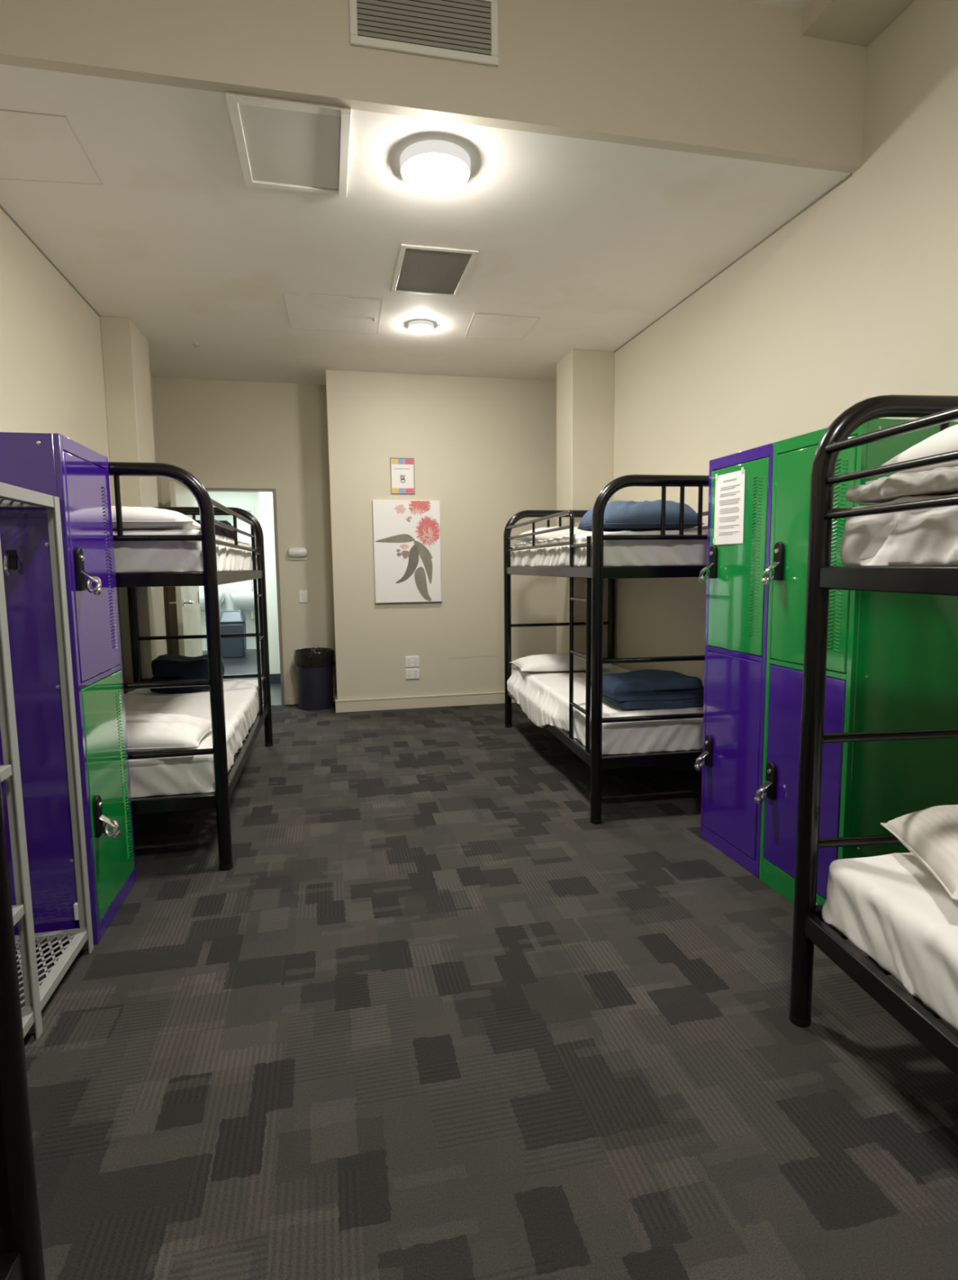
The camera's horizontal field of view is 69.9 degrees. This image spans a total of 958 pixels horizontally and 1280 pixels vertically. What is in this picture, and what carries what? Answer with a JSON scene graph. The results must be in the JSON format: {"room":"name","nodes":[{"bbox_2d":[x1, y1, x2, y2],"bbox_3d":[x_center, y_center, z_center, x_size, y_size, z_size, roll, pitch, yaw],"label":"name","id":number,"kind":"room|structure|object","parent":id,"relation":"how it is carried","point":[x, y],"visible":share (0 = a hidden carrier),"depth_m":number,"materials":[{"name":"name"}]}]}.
{"room":"dormitory","nodes":[
{"label":"dormitory","id":0,"kind":"room"},
{"bbox_2d":[0,207,172,694],"bbox_3d":[-1.806,-0.598,1.513,0.120,3.404,9.280,-2,6,-12],"label":"wall","id":1,"kind":"structure","parent":0,"point":[52,380],"depth_m":3.52,"materials":[{"name":"beige paint"}]},
{"bbox_2d":[0,204,100,316],"bbox_3d":[-2.167,-1.945,3.241,0.006,0.008,2.330,-2,6,-12],"label":"trim","id":2,"kind":"structure","parent":1,"relation":"attached to","point":[1,206],"depth_m":3.53,"materials":[{"name":"beige paint"}]},
{"bbox_2d":[99,315,167,693],"bbox_3d":[-2.367,-0.673,4.771,0.180,2.863,0.455,-2,6,-12],"label":"pillar","id":3,"kind":"structure","parent":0,"point":[125,348],"depth_m":4.53,"materials":[{"name":"beige paint"}]},
{"bbox_2d":[194,491,261,650],"bbox_3d":[-3.628,-1.105,10.570,2.600,2.500,0.120,-2,6,-12],"label":"wall","id":4,"kind":"structure","parent":0,"point":[236,500],"depth_m":10.48,"materials":[{"name":"paint"}]},
{"bbox_2d":[199,591,225,620],"bbox_3d":[-4.091,-0.452,10.214,0.580,0.849,0.505,-2,6,-12],"label":"basin","id":5,"kind":"object","parent":4,"relation":"attached to","point":[221,594],"visible":0.23,"depth_m":10.09,"materials":[{"name":"white ceramic"}]},
{"bbox_2d":[195,507,255,544],"bbox_3d":[-4.059,-1.479,10.358,1.295,1.020,0.024,-2,6,-12],"label":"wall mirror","id":6,"kind":"object","parent":4,"relation":"attached to","point":[241,525],"visible":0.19,"depth_m":10.43,"materials":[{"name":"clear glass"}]},
{"bbox_2d":[229,580,258,620],"bbox_3d":[-3.437,-0.475,10.357,0.580,0.849,0.505,-2,6,-12],"label":"basin","id":7,"kind":"object","parent":4,"relation":"attached to","point":[244,600],"visible":0.54,"depth_m":10.14,"materials":[{"name":"white ceramic"}]},
{"bbox_2d":[249,580,253,591],"bbox_3d":[-3.465,-0.822,10.431,0.037,0.174,0.165,-2,6,-12],"label":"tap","id":8,"kind":"object","parent":7,"relation":"on","point":[251,582],"depth_m":10.49,"materials":[{"name":"silver metal"}]},
{"bbox_2d":[155,377,336,704],"bbox_3d":[-2.047,-1.095,6.123,1.410,3.404,0.120,-2,6,-12],"label":"wall","id":9,"kind":"structure","parent":0,"point":[224,433],"depth_m":6.06,"materials":[{"name":"beige paint"}]},
{"bbox_2d":[168,481,284,705],"bbox_3d":[-2.110,-0.323,5.763,0.804,1.948,0.709,-2,6,-12],"label":"door","id":10,"kind":"structure","parent":9,"relation":"in","point":[187,602],"depth_m":5.76,"materials":[{"name":"paint"}]},
{"bbox_2d":[288,546,307,559],"bbox_3d":[-1.627,-0.776,6.162,0.166,0.115,0.090,-2,6,-12],"label":"alarm box","id":11,"kind":"object","parent":9,"relation":"attached to","point":[295,553],"visible":1,"depth_m":6.13,"materials":[{"name":"white plastic"}]},
{"bbox_2d":[298,590,307,602],"bbox_3d":[-1.598,-0.396,6.228,0.074,0.116,0.014,-2,6,-12],"label":"light switch","id":12,"kind":"object","parent":9,"relation":"attached to","point":[303,594],"visible":1,"depth_m":6.22,"materials":[{"name":"white plastic"}]},
{"bbox_2d":[259,492,280,674],"bbox_3d":[-2.333,-0.958,9.071,0.720,2.500,3.380,-2,6,-12],"label":"wall","id":13,"kind":"structure","parent":0,"point":[266,504],"depth_m":7.38,"materials":[{"name":"paint"}]},
{"bbox_2d":[270,673,280,683],"bbox_3d":[-2.033,0.413,7.535,0.585,0.100,0.015,-2,6,-12],"label":"baseboard","id":14,"kind":"structure","parent":13,"relation":"attached to","point":[275,677],"depth_m":7.49,"materials":[{"name":"blue plastic"}]},
{"bbox_2d":[0,63,850,384],"bbox_3d":[-0.588,-2.136,4.324,3.565,0.100,3.790,-2,6,-12],"label":"ceiling","id":15,"kind":"structure","parent":0,"point":[596,241],"depth_m":3.32,"materials":[{"name":"paint"}]},
{"bbox_2d":[0,109,103,184],"bbox_3d":[-1.732,-1.887,2.639,0.421,0.003,0.486,-2,6,-12],"label":"ceiling hatch","id":16,"kind":"object","parent":15,"relation":"attached to","point":[34,146],"visible":1,"depth_m":2.65,"materials":[{"name":"paint"}]},
{"bbox_2d":[191,342,198,348],"bbox_3d":[-2.050,-2.124,4.953,0.048,0.026,0.048,-2,6,-12],"label":"sprinkler head","id":17,"kind":"object","parent":15,"relation":"attached to","point":[195,344],"visible":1,"depth_m":4.95},
{"bbox_2d":[225,91,351,197],"bbox_3d":[-0.718,-1.891,2.652,0.420,0.022,0.570,-2,6,-12],"label":"ceiling hatch","id":18,"kind":"object","parent":15,"relation":"attached to","point":[291,144],"visible":1,"depth_m":2.60,"materials":[{"name":"paint"}]},
{"bbox_2d":[282,292,382,333],"bbox_3d":[-0.932,-2.082,4.405,0.602,0.017,0.621,-2,6,-12],"label":"ceiling hatch","id":19,"kind":"object","parent":15,"relation":"attached to","point":[304,311],"visible":1,"depth_m":4.37,"materials":[{"name":"paint"}]},
{"bbox_2d":[408,320,434,333],"bbox_3d":[-0.389,-2.096,4.609,0.170,0.046,0.170,-2,6,-12],"label":"ceiling lamp","id":20,"kind":"object","parent":15,"relation":"attached to","point":[418,326],"visible":1,"depth_m":4.56,"materials":[{"name":"plastic"}]},
{"bbox_2d":[408,324,433,333],"bbox_3d":[-0.389,-2.084,4.610,0.164,0.023,0.164,-2,6,-12],"label":"diffuser","id":21,"kind":"object","parent":20,"relation":"attached to","point":[418,329],"depth_m":4.57,"materials":[{"name":"white plastic"}]},
{"bbox_2d":[390,244,479,297],"bbox_3d":[-0.262,-2.027,3.785,0.400,0.008,0.606,-2,6,-12],"label":"ceiling vent","id":22,"kind":"object","parent":15,"relation":"in","point":[420,269],"visible":1,"depth_m":3.75,"materials":[{"name":"white metal"}]},
{"bbox_2d":[400,139,471,193],"bbox_3d":[-0.175,-1.882,2.753,0.282,0.074,0.282,-2,6,-12],"label":"ceiling lamp","id":23,"kind":"object","parent":15,"relation":"attached to","point":[429,166],"visible":1,"depth_m":2.68,"materials":[{"name":"plastic"}]},
{"bbox_2d":[465,312,540,338],"bbox_3d":[0.138,-2.130,4.668,0.447,0.003,0.451,-2,6,-12],"label":"ceiling hatch","id":24,"kind":"object","parent":15,"relation":"attached to","point":[482,325],"visible":1,"depth_m":4.64,"materials":[{"name":"paint"}]},
{"bbox_2d":[0,0,866,173],"bbox_3d":[-0.176,-2.157,2.436,3.565,0.541,0.050,-2,6,-12],"label":"ceiling","id":25,"kind":"structure","parent":0,"point":[740,79],"depth_m":2.51,"materials":[{"name":"beige paint"}]},
{"bbox_2d":[349,0,498,66],"bbox_3d":[-0.188,-2.169,2.400,0.524,0.224,0.012,-2,6,-12],"label":"ceiling vent","id":26,"kind":"object","parent":25,"relation":"in","point":[461,30],"visible":1,"depth_m":2.40,"materials":[{"name":"white metal"}]},
{"bbox_2d":[325,369,556,700],"bbox_3d":[-0.256,-1.133,6.273,2.155,3.404,0.595,-2,6,-12],"label":"wall","id":27,"kind":"structure","parent":0,"point":[485,448],"depth_m":5.98,"materials":[{"name":"beige paint"}]},
{"bbox_2d":[288,690,516,712],"bbox_3d":[-0.435,0.520,6.335,2.594,0.108,0.497,-2,6,-12],"label":"baseboard","id":28,"kind":"structure","parent":27,"relation":"attached to","point":[498,697],"depth_m":6.07,"materials":[{"name":"paint"}]},
{"bbox_2d":[390,457,414,493],"bbox_3d":[-0.652,-1.398,5.846,0.204,0.300,0.009,-2,6,-12],"label":"poster","id":29,"kind":"object","parent":27,"relation":"attached to","point":[402,469],"visible":1,"depth_m":5.84,"materials":[{"name":"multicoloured paper"}]},
{"bbox_2d":[400,474,405,483],"bbox_3d":[-0.650,-1.373,5.847,0.047,0.073,0.001,-2,6,-12],"label":"print","id":30,"kind":"object","parent":29,"relation":"attached to","point":[402,477],"depth_m":5.85},
{"bbox_2d":[372,499,441,603],"bbox_3d":[-0.615,-0.761,5.906,0.575,0.871,0.037,-2,6,-12],"label":"picture","id":31,"kind":"object","parent":27,"relation":"attached to","point":[406,533],"visible":1,"depth_m":5.89,"materials":[{"name":"white paper"}]},
{"bbox_2d":[375,533,414,542],"bbox_3d":[-0.718,-0.868,5.856,0.340,0.074,0.001,-2,6,-12],"label":"print","id":32,"kind":"object","parent":31,"relation":"on","point":[380,538],"depth_m":5.86,"materials":[{"name":"grey paint"}]},
{"bbox_2d":[394,503,406,514],"bbox_3d":[-0.672,-1.113,5.840,0.103,0.091,0.001,-2,6,-12],"label":"print","id":33,"kind":"object","parent":31,"relation":"attached to","point":[399,508],"depth_m":5.84},
{"bbox_2d":[396,549,409,558],"bbox_3d":[-0.652,-0.740,5.883,0.115,0.081,0.004,-2,6,-12],"label":"print","id":34,"kind":"object","parent":31,"relation":"attached to","point":[401,553],"depth_m":5.88},
{"bbox_2d":[400,542,409,550],"bbox_3d":[-0.642,-0.803,5.880,0.089,0.060,0.001,-2,6,-12],"label":"print","id":35,"kind":"object","parent":31,"relation":"on","point":[403,546],"depth_m":5.88},
{"bbox_2d":[395,544,418,583],"bbox_3d":[-0.620,-0.654,5.900,0.209,0.329,0.001,-2,6,-12],"label":"print","id":36,"kind":"object","parent":31,"relation":"attached to","point":[406,555],"depth_m":5.90,"materials":[{"name":"grey paint"}]},
{"bbox_2d":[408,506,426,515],"bbox_3d":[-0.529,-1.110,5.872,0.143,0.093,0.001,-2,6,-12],"label":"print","id":37,"kind":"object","parent":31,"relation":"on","point":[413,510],"depth_m":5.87},
{"bbox_2d":[408,500,431,513],"bbox_3d":[-0.509,-1.137,5.874,0.192,0.111,0.001,-2,6,-12],"label":"print","id":38,"kind":"object","parent":31,"relation":"on","point":[415,506],"depth_m":5.87},
{"bbox_2d":[414,566,431,600],"bbox_3d":[-0.486,-0.486,5.948,0.146,0.298,0.001,-2,6,-12],"label":"print","id":39,"kind":"object","parent":31,"relation":"attached to","point":[423,575],"depth_m":5.95,"materials":[{"name":"grey paint"}]},
{"bbox_2d":[413,540,432,558],"bbox_3d":[-0.483,-0.780,5.918,0.158,0.157,0.001,-2,6,-12],"label":"print","id":40,"kind":"object","parent":31,"relation":"attached to","point":[422,548],"depth_m":5.92,"materials":[{"name":"grey paint"}]},
{"bbox_2d":[417,548,432,583],"bbox_3d":[-0.471,-0.642,5.935,0.137,0.320,0.001,-2,6,-12],"label":"print","id":41,"kind":"object","parent":31,"relation":"attached to","point":[424,555],"depth_m":5.94,"materials":[{"name":"grey paint"}]},
{"bbox_2d":[415,515,439,546],"bbox_3d":[-0.442,-0.940,5.910,0.222,0.262,0.001,-2,6,-12],"label":"print","id":42,"kind":"object","parent":31,"relation":"attached to","point":[427,527],"depth_m":5.91},
{"bbox_2d":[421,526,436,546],"bbox_3d":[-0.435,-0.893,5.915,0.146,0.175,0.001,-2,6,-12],"label":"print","id":43,"kind":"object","parent":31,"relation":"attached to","point":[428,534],"depth_m":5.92},
{"bbox_2d":[404,656,419,667],"bbox_3d":[-0.587,0.191,6.024,0.124,0.097,0.017,-2,6,-12],"label":"power socket","id":44,"kind":"object","parent":27,"relation":"attached to","point":[410,661],"visible":1,"depth_m":6.02,"materials":[{"name":"white plastic"}]},
{"bbox_2d":[405,667,419,679],"bbox_3d":[-0.586,0.297,6.036,0.124,0.096,0.017,-2,6,-12],"label":"power socket","id":45,"kind":"object","parent":27,"relation":"attached to","point":[411,673],"visible":1,"depth_m":6.03,"materials":[{"name":"white plastic"}]},
{"bbox_2d":[448,655,499,659],"bbox_3d":[-0.042,0.156,6.150,0.470,0.019,0.002,-2,6,-12],"label":"scuff mark","id":46,"kind":"object","parent":27,"relation":"attached to","point":[464,657],"visible":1,"depth_m":6.14,"materials":[{"name":"beige paint"}]},
{"bbox_2d":[16,648,957,1279],"bbox_3d":[-0.999,0.865,4.185,4.875,0.100,13.820,-2,6,-12],"label":"floor","id":47,"kind":"structure","parent":0,"point":[431,1016],"depth_m":1.77,"materials":[{"name":"grey carpet"}]},
{"bbox_2d":[0,777,45,1279],"bbox_3d":[-0.841,0.449,-0.165,0.885,1.662,2.085,-2,6,-12],"label":"bunk bed","id":48,"kind":"object","parent":47,"relation":"on","point":[21,1253],"visible":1,"depth_m":0.93,"materials":[{"name":"black metal"}]},
{"bbox_2d":[0,482,93,1040],"bbox_3d":[-1.429,0.350,1.676,0.500,1.476,0.996,-2,6,-12],"label":"luggage rack","id":49,"kind":"object","parent":47,"relation":"on","point":[37,996],"visible":0.81,"depth_m":1.98,"materials":[{"name":"grey metal"}]},
{"bbox_2d":[0,498,22,503],"bbox_3d":[-1.491,-0.387,1.839,0.438,0.003,0.407,-2,6,-12],"label":"shelf","id":50,"kind":"object","parent":49,"relation":"attached to","point":[2,500],"depth_m":2.00,"materials":[{"name":"grey metal"}]},
{"bbox_2d":[14,933,75,1008],"bbox_3d":[-1.475,0.981,1.987,0.438,0.003,0.407,-2,6,-12],"label":"shelf","id":51,"kind":"object","parent":49,"relation":"attached to","point":[46,938],"depth_m":2.11,"materials":[{"name":"grey metal"}]},
{"bbox_2d":[0,431,137,953],"bbox_3d":[-1.551,0.174,2.401,0.572,1.672,0.486,-2,6,-12],"label":"locker","id":52,"kind":"object","parent":47,"relation":"on","point":[55,464],"visible":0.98,"depth_m":2.24,"materials":[{"name":"purple metal"}]},
{"bbox_2d":[3,550,17,575],"bbox_3d":[-1.445,-0.237,2.099,0.028,0.078,0.061,-2,6,-12],"label":"locker latch","id":53,"kind":"object","parent":52,"relation":"attached to","point":[10,558],"visible":1,"depth_m":2.12,"materials":[{"name":"black metal"}]},
{"bbox_2d":[107,462,273,871],"bbox_3d":[-1.690,0.041,3.690,0.885,1.662,2.085,-2,6,-12],"label":"bunk bed","id":54,"kind":"object","parent":47,"relation":"on","point":[210,578],"visible":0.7,"depth_m":2.80,"materials":[{"name":"black metal"}]},
{"bbox_2d":[112,529,257,572],"bbox_3d":[-1.695,-0.449,3.636,0.803,0.168,1.981,-2,6,-12],"label":"mattress","id":55,"kind":"object","parent":54,"relation":"on","point":[129,556],"visible":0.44,"depth_m":2.74,"materials":[{"name":"white fabric"}]},
{"bbox_2d":[111,506,200,530],"bbox_3d":[-1.526,-0.506,2.873,0.667,0.106,0.448,-2,6,-15],"label":"pillow","id":56,"kind":"object","parent":55,"relation":"on","point":[134,518],"visible":0.43,"depth_m":2.74,"materials":[{"name":"white fabric"}]},
{"bbox_2d":[194,520,234,539],"bbox_3d":[-1.701,-0.646,4.045,0.502,0.134,0.477,-3,6,-16],"label":"folded blanket","id":57,"kind":"object","parent":55,"relation":"on","point":[220,531],"visible":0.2,"depth_m":3.88,"materials":[{"name":"black fabric"}]},
{"bbox_2d":[124,679,262,798],"bbox_3d":[-1.684,0.464,3.736,0.803,0.168,1.982,-2,6,-12],"label":"mattress","id":58,"kind":"object","parent":54,"relation":"on","point":[184,775],"visible":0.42,"depth_m":3.38,"materials":[{"name":"white fabric"}]},
{"bbox_2d":[125,713,211,751],"bbox_3d":[-1.520,0.398,2.990,0.667,0.120,0.448,-2,6,-8],"label":"pillow","id":59,"kind":"object","parent":58,"relation":"on","point":[153,731],"visible":0.53,"depth_m":2.87,"materials":[{"name":"white fabric"}]},
{"bbox_2d":[149,653,224,693],"bbox_3d":[-1.854,0.204,4.368,0.415,0.214,0.334,-2,6,-14],"label":"folded blanket","id":60,"kind":"object","parent":58,"relation":"on","point":[167,667],"visible":0.84,"depth_m":4.22,"materials":[{"name":"blue fabric"}]},
{"bbox_2d":[219,609,246,657],"bbox_3d":[-3.493,-0.089,9.740,0.329,0.660,0.313,-2,6,-12],"label":"pedal bin","id":61,"kind":"object","parent":47,"relation":"on","point":[232,621],"visible":0.89,"depth_m":9.61,"materials":[{"name":"blue plastic"}]},
{"bbox_2d":[293,647,334,711],"bbox_3d":[-1.468,0.344,6.141,0.353,0.524,0.350,-2,6,-12],"label":"waste bin","id":62,"kind":"object","parent":47,"relation":"on","point":[314,666],"visible":1,"depth_m":6.02,"materials":[{"name":"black plastic"}]},
{"bbox_2d":[503,474,709,824],"bbox_3d":[0.798,-0.057,4.312,0.885,1.662,2.085,-2,6,-10],"label":"bunk bed","id":63,"kind":"object","parent":47,"relation":"on","point":[595,571],"visible":0.59,"depth_m":3.31,"materials":[{"name":"black metal"}]},
{"bbox_2d":[506,663,703,755],"bbox_3d":[0.776,0.408,4.358,0.859,0.249,1.979,-2,6,-10],"label":"mattress","id":64,"kind":"object","parent":63,"relation":"on","point":[544,697],"visible":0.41,"depth_m":3.60,"materials":[{"name":"white fabric"}]},
{"bbox_2d":[510,653,613,671],"bbox_3d":[0.591,0.158,5.010,0.667,0.110,0.448,-1,6,-7],"label":"pillow","id":65,"kind":"object","parent":64,"relation":"on","point":[557,662],"visible":0.74,"depth_m":4.84,"materials":[{"name":"white fabric"}]},
{"bbox_2d":[602,669,704,709],"bbox_3d":[0.934,0.264,3.758,0.574,0.160,0.372,-2,6,-10],"label":"folded blanket","id":66,"kind":"object","parent":64,"relation":"on","point":[647,689],"visible":0.98,"depth_m":3.59,"materials":[{"name":"blue fabric"}]},
{"bbox_2d":[511,530,707,566],"bbox_3d":[0.792,-0.546,4.259,0.803,0.168,1.982,-2,6,-10],"label":"mattress","id":67,"kind":"object","parent":63,"relation":"on","point":[655,552],"visible":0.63,"depth_m":3.30,"materials":[{"name":"white fabric"}]},
{"bbox_2d":[512,526,592,542],"bbox_3d":[0.604,-0.753,4.896,0.667,0.110,0.448,-2,6,-9],"label":"pillow","id":68,"kind":"object","parent":67,"relation":"on","point":[566,532],"visible":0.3,"depth_m":4.70,"materials":[{"name":"white fabric"}]},
{"bbox_2d":[577,499,704,531],"bbox_3d":[0.805,-0.626,3.470,0.558,0.154,0.420,-2,6,-9],"label":"folded blanket","id":69,"kind":"object","parent":67,"relation":"on","point":[633,516],"visible":0.66,"depth_m":3.29,"materials":[{"name":"blue fabric"}]},
{"bbox_2d":[694,442,773,878],"bbox_3d":[1.262,0.078,2.891,0.572,1.690,0.440,-2,6,-12],"label":"locker","id":70,"kind":"object","parent":47,"relation":"on","point":[737,599],"visible":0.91,"depth_m":2.81,"materials":[{"name":"purple metal"}]},
{"bbox_2d":[713,466,745,544],"bbox_3d":[1.028,-0.546,2.826,0.004,0.299,0.214,-2,6,-12],"label":"paper notice","id":71,"kind":"object","parent":70,"relation":"attached to","point":[731,486],"visible":1,"depth_m":2.82,"materials":[{"name":"white paper"}]},
{"bbox_2d":[754,417,957,905],"bbox_3d":[1.357,0.124,2.462,0.572,1.690,0.440,-2,6,-12],"label":"locker","id":72,"kind":"object","parent":47,"relation":"on","point":[892,658],"visible":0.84,"depth_m":2.28,"materials":[{"name":"green metal"}]},
{"bbox_2d":[789,394,957,1076],"bbox_3d":[1.387,0.315,0.825,0.885,1.662,2.085,-1,6,-6],"label":"bunk bed","id":73,"kind":"object","parent":47,"relation":"on","point":[810,928],"visible":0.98,"depth_m":1.70,"materials":[{"name":"black metal"}]},
{"bbox_2d":[822,852,957,1031],"bbox_3d":[1.392,0.738,0.871,0.803,0.168,1.977,-1,6,-6],"label":"mattress","id":74,"kind":"object","parent":73,"relation":"on","point":[891,907],"visible":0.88,"depth_m":1.55,"materials":[{"name":"white fabric"}]},
{"bbox_2d":[880,804,957,901],"bbox_3d":[1.342,0.481,1.534,0.667,0.197,0.428,1,6,13],"label":"pillow","id":75,"kind":"object","parent":74,"relation":"on","point":[931,834],"visible":1,"depth_m":1.60,"materials":[{"name":"fabric"}]},
{"bbox_2d":[840,493,957,565],"bbox_3d":[1.381,-0.164,0.773,0.803,0.148,1.982,-1,6,-6],"label":"mattress","id":76,"kind":"object","parent":73,"relation":"on","point":[926,536],"visible":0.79,"depth_m":1.48,"materials":[{"name":"white fabric"}]},
{"bbox_2d":[846,466,957,503],"bbox_3d":[1.379,-0.266,0.761,0.806,0.052,1.971,-1,6,-6],"label":"quilt","id":77,"kind":"object","parent":76,"relation":"on","point":[940,480],"visible":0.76,"depth_m":1.47,"materials":[{"name":"white fabric"}]},
{"bbox_2d":[881,424,957,472],"bbox_3d":[1.293,-0.429,1.429,0.687,0.140,0.468,0,6,2],"label":"pillow","id":78,"kind":"object","parent":77,"relation":"on","point":[944,441],"visible":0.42,"depth_m":1.50,"materials":[{"name":"white fabric"}]},
{"bbox_2d":[556,349,614,657],"bbox_3d":[0.847,-0.793,5.529,0.343,2.863,0.365,-2,6,-12],"label":"pillar","id":79,"kind":"structure","parent":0,"point":[585,379],"depth_m":5.29,"materials":[{"name":"beige paint"}]},
{"bbox_2d":[744,0,812,11],"bbox_3d":[0.381,-2.208,-0.124,3.565,0.100,5.250,-2,6,-12],"label":"ceiling","id":80,"kind":"structure","parent":0,"point":[800,5],"depth_m":2.66,"materials":[{"name":"paint"}]},
{"bbox_2d":[613,0,957,764],"bbox_3d":[1.843,-0.701,2.068,0.120,3.404,8.805,-2,6,-12],"label":"wall","id":81,"kind":"structure","parent":0,"point":[854,300],"depth_m":3.08,"materials":[{"name":"beige paint"}]},
{"bbox_2d":[614,173,852,351],"bbox_3d":[1.297,-2.074,4.049,0.006,0.008,2.430,-2,6,-12],"label":"trim","id":82,"kind":"structure","parent":81,"relation":"attached to","point":[851,174],"depth_m":3.54,"materials":[{"name":"beige paint"}]},
{"bbox_2d":[802,0,914,46],"bbox_3d":[1.982,-2.170,0.210,0.299,0.086,5.200,-2,6,-12],"label":"ceiling","id":83,"kind":"structure","parent":81,"relation":"attached to","point":[859,22],"depth_m":2.64,"materials":[{"name":"beige paint"}]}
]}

